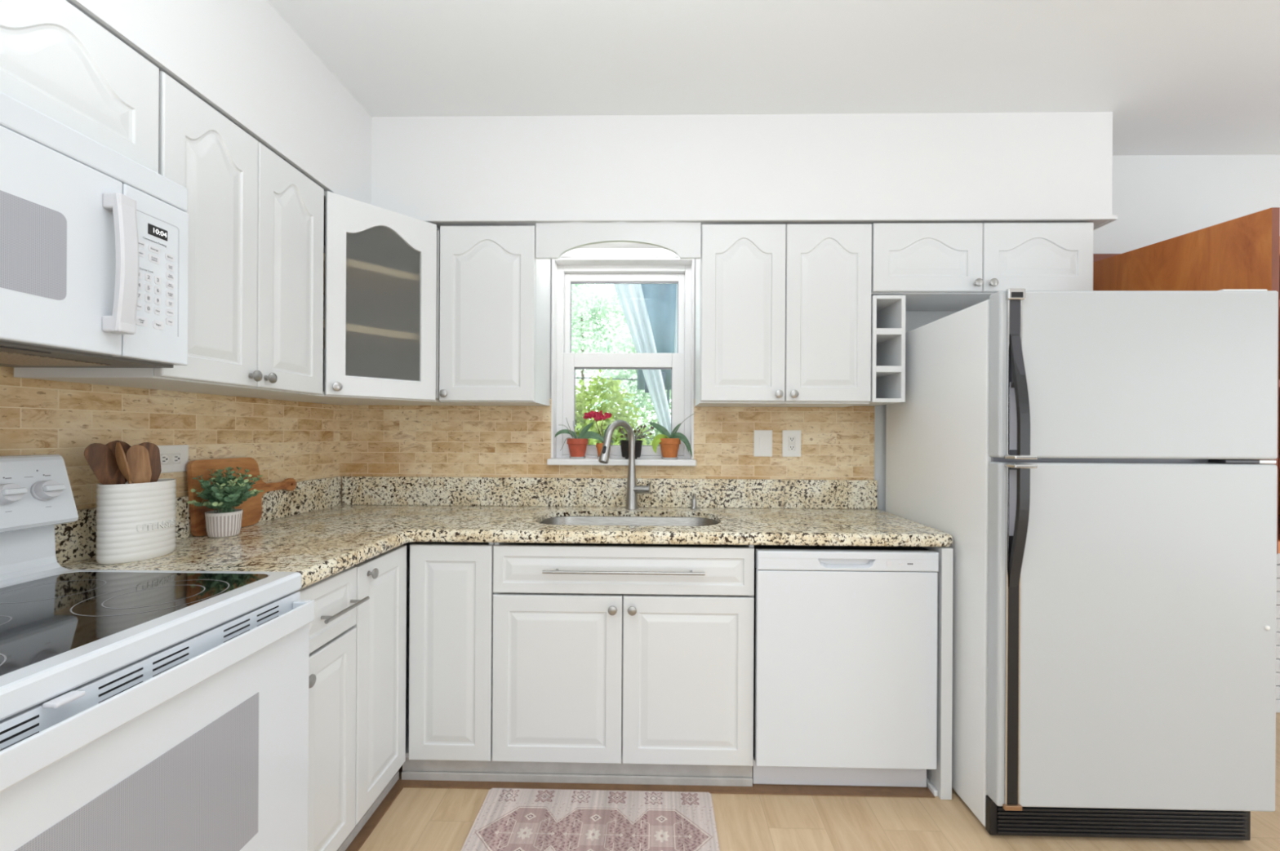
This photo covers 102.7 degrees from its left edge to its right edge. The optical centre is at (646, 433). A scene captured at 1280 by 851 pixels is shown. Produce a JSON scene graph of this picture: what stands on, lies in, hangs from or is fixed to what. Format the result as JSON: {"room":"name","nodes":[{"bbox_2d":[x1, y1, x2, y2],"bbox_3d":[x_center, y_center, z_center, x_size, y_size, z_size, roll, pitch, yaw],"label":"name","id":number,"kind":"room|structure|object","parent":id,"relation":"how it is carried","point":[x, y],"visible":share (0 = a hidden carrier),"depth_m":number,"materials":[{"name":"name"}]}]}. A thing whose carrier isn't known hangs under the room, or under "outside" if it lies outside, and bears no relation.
{"room":"kitchen","nodes":[
{"label":"kitchen","id":0,"kind":"room"},
{"bbox_2d":[66,0,1112,248],"bbox_3d":[0.044,-1.080,-0.436,3.541,0.430,5.690,0,0,1],"label":"soffit","id":1,"kind":"structure","parent":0,"point":[242,53],"depth_m":2.07,"materials":[{"name":"white paint"}]},
{"bbox_2d":[70,0,1117,230],"bbox_3d":[0.320,-0.867,-0.446,3.009,0.016,5.680,0,0,1],"label":"trim","id":2,"kind":"structure","parent":1,"relation":"attached to","point":[85,5],"depth_m":2.04,"materials":[{"name":"white paint"}]},
{"bbox_2d":[619,440,642,459],"bbox_3d":[-0.072,0.078,2.424,0.109,0.088,0.109,0,0,1],"label":"pot","id":3,"kind":"object","parent":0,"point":[624,443],"depth_m":2.39,"materials":[{"name":"black plastic"}]},
{"bbox_2d":[266,0,1279,155],"bbox_3d":[1.424,-1.327,-0.448,6.350,0.080,5.960,0,0,1],"label":"ceiling","id":4,"kind":"structure","parent":0,"point":[1175,77],"depth_m":1.76,"materials":[{"name":"paint"}]},
{"bbox_2d":[358,712,1279,850],"bbox_3d":[1.408,1.308,-0.523,6.350,0.080,5.810,0,0,1],"label":"floor","id":5,"kind":"structure","parent":0,"point":[419,819],"depth_m":1.64,"materials":[{"name":"brown wood"}]},
{"bbox_2d":[0,454,314,850],"bbox_3d":[-1.135,0.639,0.854,0.684,1.170,0.762,0,0,1],"label":"electric range","id":6,"kind":"object","parent":5,"relation":"on","point":[140,710],"visible":1,"depth_m":0.93,"materials":[{"name":"white metal"}]},
{"bbox_2d":[0,569,302,720],"bbox_3d":[-1.136,0.351,0.854,0.609,0.042,0.762,0,0,1],"label":"cooktop","id":7,"kind":"object","parent":6,"relation":"in","point":[64,633],"depth_m":0.93,"materials":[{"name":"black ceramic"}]},
{"bbox_2d":[296,566,369,850],"bbox_3d":[-1.144,0.776,1.382,0.646,0.780,0.274,0,0,1],"label":"base cabinet","id":8,"kind":"object","parent":5,"relation":"on","point":[332,637],"visible":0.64,"depth_m":1.40,"materials":[{"name":"white wood"}]},
{"bbox_2d":[336,770,399,850],"bbox_3d":[-0.912,1.212,1.555,0.023,0.086,0.630,0,0,1],"label":"trim","id":9,"kind":"structure","parent":5,"relation":"on","point":[362,823],"depth_m":1.66,"materials":[{"name":"white wood"}]},
{"bbox_2d":[351,542,494,825],"bbox_3d":[-1.005,0.776,1.965,0.916,0.780,0.891,0,0,1],"label":"base cabinet","id":10,"kind":"object","parent":5,"relation":"on","point":[424,635],"visible":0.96,"depth_m":1.81,"materials":[{"name":"white wood"}]},
{"bbox_2d":[60,504,952,589],"bbox_3d":[-0.221,0.367,1.813,2.584,0.044,1.182,0,0,1],"label":"countertop","id":11,"kind":"structure","parent":10,"relation":"on","point":[319,544],"depth_m":1.79,"materials":[{"name":"stone"}]},
{"bbox_2d":[95,479,176,564],"bbox_3d":[-1.384,0.235,1.396,0.126,0.206,0.183,0,0,1],"label":"utensil crock","id":12,"kind":"object","parent":11,"relation":"on","point":[135,522],"visible":1,"depth_m":1.34,"materials":[{"name":"white ceramic"}]},
{"bbox_2d":[84,443,124,484],"bbox_3d":[-1.405,0.174,1.371,0.016,0.295,0.146,0,0,18],"label":"wooden spatula","id":13,"kind":"object","parent":12,"relation":"in","point":[100,459],"visible":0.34,"depth_m":1.33,"materials":[{"name":"brown wood"}]},
{"bbox_2d":[105,440,130,483],"bbox_3d":[-1.424,0.169,1.378,0.074,0.298,0.025,0,0,-44],"label":"wooden spoon","id":14,"kind":"object","parent":12,"relation":"in","point":[112,446],"visible":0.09,"depth_m":1.38,"materials":[{"name":"brown wood"}]},
{"bbox_2d":[115,442,132,484],"bbox_3d":[-1.369,0.171,1.361,0.050,0.293,0.072,0,0,1],"label":"wooden spoon","id":15,"kind":"object","parent":12,"relation":"in","point":[121,459],"visible":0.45,"depth_m":1.33,"materials":[{"name":"brown wood"}]},
{"bbox_2d":[125,444,151,484],"bbox_3d":[-1.369,0.176,1.391,0.018,0.289,0.066,0,0,13],"label":"wooden spatula","id":16,"kind":"object","parent":12,"relation":"in","point":[138,460],"visible":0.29,"depth_m":1.38,"materials":[{"name":"brown wood"}]},
{"bbox_2d":[138,442,161,482],"bbox_3d":[-1.402,0.172,1.438,0.016,0.293,0.056,0,0,34],"label":"wooden spatula","id":17,"kind":"object","parent":12,"relation":"in","point":[153,451],"visible":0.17,"depth_m":1.45,"materials":[{"name":"brown wood"}]},
{"bbox_2d":[186,466,263,537],"bbox_3d":[-1.361,0.226,1.691,0.149,0.225,0.207,0,0,1],"label":"potted plant","id":18,"kind":"object","parent":11,"relation":"on","point":[224,494],"visible":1,"depth_m":1.65,"materials":[{"name":"green plant"}]},
{"bbox_2d":[186,457,296,536],"bbox_3d":[-1.456,0.213,1.876,0.034,0.248,0.449,0,0,3],"label":"cutting board","id":19,"kind":"object","parent":11,"relation":"on","point":[251,508],"visible":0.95,"depth_m":1.80,"materials":[{"name":"brown wood"}]},
{"bbox_2d":[598,420,651,510],"bbox_3d":[-0.108,0.144,2.265,0.273,0.402,0.108,0,0,-37],"label":"kitchen faucet","id":20,"kind":"object","parent":11,"relation":"on","point":[633,489],"visible":1,"depth_m":2.30,"materials":[{"name":"silver metal"}]},
{"bbox_2d":[535,515,720,546],"bbox_3d":[-0.071,0.465,2.081,0.778,0.194,0.392,0,0,1],"label":"sink","id":21,"kind":"object","parent":11,"relation":"in","point":[570,520],"visible":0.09,"depth_m":2.25,"materials":[{"name":"silver metal"}]},
{"bbox_2d":[690,493,697,510],"bbox_3d":[0.217,0.309,2.319,0.034,0.074,0.058,0,0,1],"label":"soap dispenser","id":22,"kind":"object","parent":11,"relation":"on","point":[694,507],"visible":1,"depth_m":2.32,"materials":[{"name":"silver metal"}]},
{"bbox_2d":[401,757,752,786],"bbox_3d":[-0.253,1.216,1.845,1.264,0.086,0.024,0,0,1],"label":"toe kick","id":23,"kind":"structure","parent":5,"relation":"on","point":[412,770],"depth_m":1.84,"materials":[{"name":"white wood"}]},
{"bbox_2d":[461,788,719,850],"bbox_3d":[-0.166,1.253,1.591,0.773,0.010,0.396,0,0,1],"label":"kitchen mat","id":24,"kind":"object","parent":5,"relation":"on","point":[508,820],"visible":1,"depth_m":1.64,"materials":[{"name":"pink fabric"}]},
{"bbox_2d":[492,542,754,766],"bbox_3d":[-0.079,0.783,2.079,0.926,0.778,0.626,0,0,1],"label":"base cabinet","id":25,"kind":"object","parent":5,"relation":"on","point":[608,655],"visible":1,"depth_m":1.80,"materials":[{"name":"white wood"}]},
{"bbox_2d":[345,779,934,850],"bbox_3d":[0.047,1.258,1.540,1.897,0.005,0.638,0,0,1],"label":"trim","id":26,"kind":"structure","parent":5,"relation":"on","point":[757,789],"depth_m":1.81,"materials":[{"name":"wood"}]},
{"bbox_2d":[922,546,953,799],"bbox_3d":[1.042,0.832,2.067,0.038,0.866,0.605,0,0,1],"label":"end panel","id":27,"kind":"object","parent":5,"relation":"on","point":[940,778],"visible":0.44,"depth_m":1.76,"materials":[{"name":"white wood"}]},
{"bbox_2d":[885,288,1278,840],"bbox_3d":[1.492,0.407,1.913,0.829,1.698,0.836,0,0,1],"label":"refrigerator","id":28,"kind":"object","parent":5,"relation":"on","point":[1099,476],"visible":1,"depth_m":1.55,"materials":[{"name":"grey metal"}]},
{"bbox_2d":[752,545,938,787],"bbox_3d":[0.700,0.834,2.066,0.622,0.847,0.601,0,0,1],"label":"dishwasher","id":29,"kind":"object","parent":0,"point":[845,640],"visible":0.94,"depth_m":1.77,"materials":[{"name":"white metal"}]},
{"bbox_2d":[550,155,1279,511],"bbox_3d":[1.474,-0.009,2.456,6.350,2.555,0.150,0,0,1],"label":"wall","id":30,"kind":"structure","parent":0,"point":[1156,198],"depth_m":2.36,"materials":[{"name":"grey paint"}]},
{"bbox_2d":[439,226,550,406],"bbox_3d":[-0.653,-0.491,2.243,0.395,0.726,0.335,0,0,1],"label":"upper cabinet","id":31,"kind":"object","parent":30,"relation":"attached to","point":[495,326],"visible":0.98,"depth_m":2.10,"materials":[{"name":"white wood"}]},
{"bbox_2d":[339,398,874,504],"bbox_3d":[-0.198,0.099,2.409,2.515,0.520,0.010,0,0,1],"label":"wall tile","id":32,"kind":"structure","parent":30,"relation":"attached to","point":[837,443],"depth_m":2.41,"materials":[{"name":"tile"}]},
{"bbox_2d":[753,430,772,457],"bbox_3d":[0.544,0.049,2.386,0.086,0.123,0.006,0,0,1],"label":"switch plate","id":33,"kind":"object","parent":32,"relation":"attached to","point":[762,439],"visible":1,"depth_m":2.38,"materials":[{"name":"white plastic"}]},
{"bbox_2d":[782,430,800,457],"bbox_3d":[0.676,0.049,2.383,0.086,0.123,0.008,0,0,1],"label":"outlet plate","id":34,"kind":"object","parent":32,"relation":"attached to","point":[791,439],"visible":1,"depth_m":2.38,"materials":[{"name":"white plastic"}]},
{"bbox_2d":[788,444,795,450],"bbox_3d":[0.676,0.069,2.380,0.027,0.027,0.002,0,0,1],"label":"receptacle","id":35,"kind":"object","parent":34,"relation":"attached to","point":[791,447],"depth_m":2.38,"materials":[{"name":"white plastic"}]},
{"bbox_2d":[789,436,795,442],"bbox_3d":[0.677,0.030,2.380,0.027,0.027,0.002,0,0,1],"label":"receptacle","id":36,"kind":"object","parent":34,"relation":"attached to","point":[792,439],"depth_m":2.38,"materials":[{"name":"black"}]},
{"bbox_2d":[342,476,877,509],"bbox_3d":[-0.184,0.278,2.393,2.496,0.132,0.021,0,0,1],"label":"backsplash","id":37,"kind":"structure","parent":30,"relation":"attached to","point":[356,491],"depth_m":2.38,"materials":[{"name":"stone"}]},
{"bbox_2d":[560,248,678,257],"bbox_3d":[-0.109,-0.845,2.405,0.671,0.038,0.014,0,0,1],"label":"trim","id":38,"kind":"structure","parent":30,"relation":"attached to","point":[592,252],"depth_m":2.40,"materials":[{"name":"white paint"}]},
{"bbox_2d":[546,257,696,466],"bbox_3d":[-0.110,-0.338,2.456,0.688,0.976,0.203,0,0,1],"label":"window","id":39,"kind":"structure","parent":30,"relation":"in","point":[566,271],"depth_m":2.48,"materials":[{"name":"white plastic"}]},
{"bbox_2d":[555,417,604,458],"bbox_3d":[-0.311,0.025,2.432,0.240,0.193,0.100,0,0,1],"label":"potted orchid","id":40,"kind":"object","parent":39,"relation":"on","point":[577,446],"visible":0.98,"depth_m":2.41,"materials":[{"name":"plant"}]},
{"bbox_2d":[582,410,613,458],"bbox_3d":[-0.228,0.007,2.443,0.143,0.228,0.072,0,0,1],"label":"potted orchid","id":41,"kind":"object","parent":39,"relation":"on","point":[597,416],"visible":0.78,"depth_m":2.42,"materials":[{"name":"plant"}]},
{"bbox_2d":[618,425,654,459],"bbox_3d":[-0.042,0.042,2.416,0.170,0.161,0.109,0,0,16],"label":"potted succulent","id":42,"kind":"object","parent":39,"relation":"on","point":[624,443],"visible":0.71,"depth_m":2.40,"materials":[{"name":"black plastic"}]},
{"bbox_2d":[648,413,693,459],"bbox_3d":[0.116,0.015,2.423,0.221,0.216,0.102,0,0,1],"label":"potted plant","id":43,"kind":"object","parent":39,"relation":"on","point":[669,444],"visible":1,"depth_m":2.40,"materials":[{"name":"green plant"}]},
{"bbox_2d":[694,223,871,407],"bbox_3d":[0.570,-0.486,2.219,0.691,0.730,0.335,0,0,1],"label":"upper cabinet","id":44,"kind":"object","parent":30,"relation":"attached to","point":[783,312],"visible":1,"depth_m":2.08,"materials":[{"name":"white wood"}]},
{"bbox_2d":[535,222,700,259],"bbox_3d":[-0.116,-0.789,2.104,0.675,0.143,0.018,0,0,1],"label":"window valance","id":45,"kind":"object","parent":44,"relation":"attached to","point":[553,240],"visible":1,"depth_m":2.10,"materials":[{"name":"white wood"}]},
{"bbox_2d":[853,295,906,406],"bbox_3d":[0.984,-0.341,2.220,0.131,0.432,0.302,0,0,1],"label":"cubby shelf","id":46,"kind":"object","parent":30,"relation":"attached to","point":[887,312],"visible":0.62,"depth_m":2.09,"materials":[{"name":"white wood"}]},
{"bbox_2d":[926,777,937,796],"bbox_3d":[1.013,1.256,2.030,0.014,0.020,0.500,0,0,1],"label":"trim","id":47,"kind":"structure","parent":30,"relation":"attached to","point":[929,784],"depth_m":1.80,"materials":[{"name":"white paint"}]},
{"bbox_2d":[871,222,1093,311],"bbox_3d":[1.359,-0.707,2.207,0.879,0.283,0.343,0,0,1],"label":"upper cabinet","id":48,"kind":"object","parent":30,"relation":"attached to","point":[937,266],"visible":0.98,"depth_m":2.06,"materials":[{"name":"white wood"}]},
{"bbox_2d":[1275,553,1279,712],"bbox_3d":[2.468,0.845,2.351,0.950,0.858,0.020,0,0,1],"label":"brick wall","id":49,"kind":"structure","parent":0,"point":[1277,626],"depth_m":2.33,"materials":[{"name":"brick"}]},
{"bbox_2d":[1093,207,1279,554],"bbox_3d":[2.407,-0.213,1.985,0.816,1.203,0.730,0,0,1],"label":"wooden door","id":50,"kind":"structure","parent":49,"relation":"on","point":[1243,252],"depth_m":1.83,"materials":[{"name":"brown wood"}]},
{"bbox_3d":[-1.641,-0.027,-0.457,0.236,2.555,5.820,0,0,1],"label":"wall","id":51,"kind":"structure","parent":0,"visible":0},
{"bbox_2d":[0,0,159,173],"bbox_3d":[-1.326,-0.721,0.828,0.357,0.273,0.753,0,0,1],"label":"upper cabinet","id":52,"kind":"object","parent":51,"relation":"attached to","point":[55,60],"visible":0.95,"depth_m":1.03,"materials":[{"name":"white wood"}]},
{"bbox_2d":[0,91,188,368],"bbox_3d":[-1.270,-0.362,0.830,0.464,0.425,0.753,0,0,1],"label":"microwave oven","id":53,"kind":"object","parent":52,"relation":"attached to","point":[94,241],"visible":1,"depth_m":0.99,"materials":[{"name":"white plastic"}]},
{"bbox_2d":[13,71,324,395],"bbox_3d":[-1.301,-0.494,1.506,0.383,0.726,0.591,0,0,1],"label":"upper cabinet","id":54,"kind":"object","parent":51,"relation":"attached to","point":[256,222],"visible":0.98,"depth_m":1.44,"materials":[{"name":"white wood"}]},
{"bbox_2d":[0,366,339,510],"bbox_3d":[-1.524,0.082,1.331,0.011,0.540,2.202,0,0,3],"label":"wall tile","id":55,"kind":"structure","parent":51,"relation":"attached to","point":[298,441],"depth_m":1.59,"materials":[{"name":"tile"}]},
{"bbox_2d":[157,444,188,473],"bbox_3d":[-1.498,0.082,1.610,0.008,0.086,0.123,0,0,3],"label":"outlet plate","id":56,"kind":"object","parent":55,"relation":"attached to","point":[174,459],"visible":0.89,"depth_m":1.62,"materials":[{"name":"white plastic"}]},
{"bbox_2d":[160,455,168,463],"bbox_3d":[-1.497,0.082,1.591,0.002,0.027,0.027,0,0,3],"label":"receptacle","id":57,"kind":"object","parent":56,"relation":"attached to","point":[164,459],"depth_m":1.59,"materials":[{"name":"white plastic"}]},
{"bbox_2d":[172,454,181,462],"bbox_3d":[-1.495,0.082,1.629,0.002,0.027,0.027,0,0,3],"label":"receptacle","id":58,"kind":"object","parent":56,"relation":"attached to","point":[175,458],"depth_m":1.63,"materials":[{"name":"white plastic"}]},
{"bbox_2d":[54,476,341,564],"bbox_3d":[-1.480,0.271,1.826,0.021,0.132,1.161,0,0,3],"label":"backsplash","id":59,"kind":"structure","parent":51,"relation":"attached to","point":[75,541],"depth_m":1.66,"materials":[{"name":"stone"}]},
{"bbox_2d":[232,191,462,405],"bbox_3d":[-1.169,-0.493,2.110,0.619,0.726,0.624,0,0,1],"label":"upper cabinet","id":60,"kind":"object","parent":51,"relation":"attached to","point":[381,266],"visible":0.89,"depth_m":1.95,"materials":[{"name":"white wood"}]},
{"bbox_2d":[323,253,324,295],"bbox_3d":[-1.170,-0.629,2.109,0.580,0.026,0.571,0,0,1],"label":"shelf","id":61,"kind":"object","parent":60,"relation":"attached to","point":[323,253],"depth_m":1.99,"materials":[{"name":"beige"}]},
{"bbox_2d":[323,320,324,348],"bbox_3d":[-1.171,-0.389,2.109,0.580,0.026,0.571,0,0,1],"label":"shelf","id":62,"kind":"object","parent":60,"relation":"attached to","point":[323,320],"depth_m":1.90,"materials":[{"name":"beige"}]},
{"label":"outside","id":63,"kind":"structure","parent":0,"visible":0},
{"bbox_3d":[0.318,1.437,16.297,28.000,0.250,27.400,0,0,1],"label":"ground","id":64,"kind":"structure","parent":63,"visible":0},
{"bbox_2d":[571,284,635,407],"bbox_3d":[-1.628,-1.864,14.201,3.510,6.335,3.032,0,0,1],"label":"tree","id":65,"kind":"object","parent":64,"relation":"on","point":[603,306],"visible":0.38,"depth_m":13.78,"materials":[{"name":"green plant"}]},
{"bbox_2d":[575,369,652,445],"bbox_3d":[-0.861,0.271,6.012,2.065,2.075,1.166,0,0,6],"label":"shrub","id":66,"kind":"object","parent":64,"relation":"on","point":[581,402],"visible":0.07,"depth_m":6.01,"materials":[{"name":"green plant"}]},
{"bbox_2d":[582,311,671,434],"bbox_3d":[0.235,-0.574,10.532,3.149,3.778,2.274,0,0,-7],"label":"tree","id":67,"kind":"object","parent":64,"relation":"on","point":[642,397],"visible":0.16,"depth_m":10.24,"materials":[{"name":"green plant"}]},
{"bbox_2d":[633,403,671,445],"bbox_3d":[0.668,0.330,7.990,2.634,1.973,1.135,0,0,1],"label":"shrub","id":68,"kind":"object","parent":64,"relation":"on","point":[653,411],"visible":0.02,"depth_m":7.84,"materials":[{"name":"green plant"}]},
{"bbox_2d":[637,284,676,407],"bbox_3d":[0.717,-0.711,5.637,2.800,4.050,2.700,0,0,1],"label":"gazebo","id":69,"kind":"object","parent":64,"relation":"on","point":[660,299],"visible":0.09,"depth_m":5.20,"materials":[{"name":"blue fabric"}]},
{"bbox_2d":[613,284,671,435],"bbox_3d":[-0.146,-0.998,4.556,0.865,2.275,0.044,0,0,1],"label":"sheer curtain","id":70,"kind":"object","parent":69,"relation":"hanging from","point":[631,297],"visible":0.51,"depth_m":4.55,"materials":[{"name":"grey fabric"}]},
{"bbox_2d":[674,284,677,353],"bbox_3d":[0.271,-0.811,4.448,0.125,2.645,0.034,0,0,1],"label":"sheer curtain","id":71,"kind":"object","parent":69,"relation":"hanging from","point":[676,315],"visible":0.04,"depth_m":4.46,"materials":[{"name":"grey fabric"}]},
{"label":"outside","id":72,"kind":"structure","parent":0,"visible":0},
{"bbox_2d":[575,377,637,380],"bbox_3d":[0.439,-0.998,9.193,7.501,0.139,0.022,0,0,1],"label":"overhead cable","id":73,"kind":"object","parent":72,"point":[575,377],"visible":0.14,"depth_m":9.20,"materials":[{"name":"grey plastic"}]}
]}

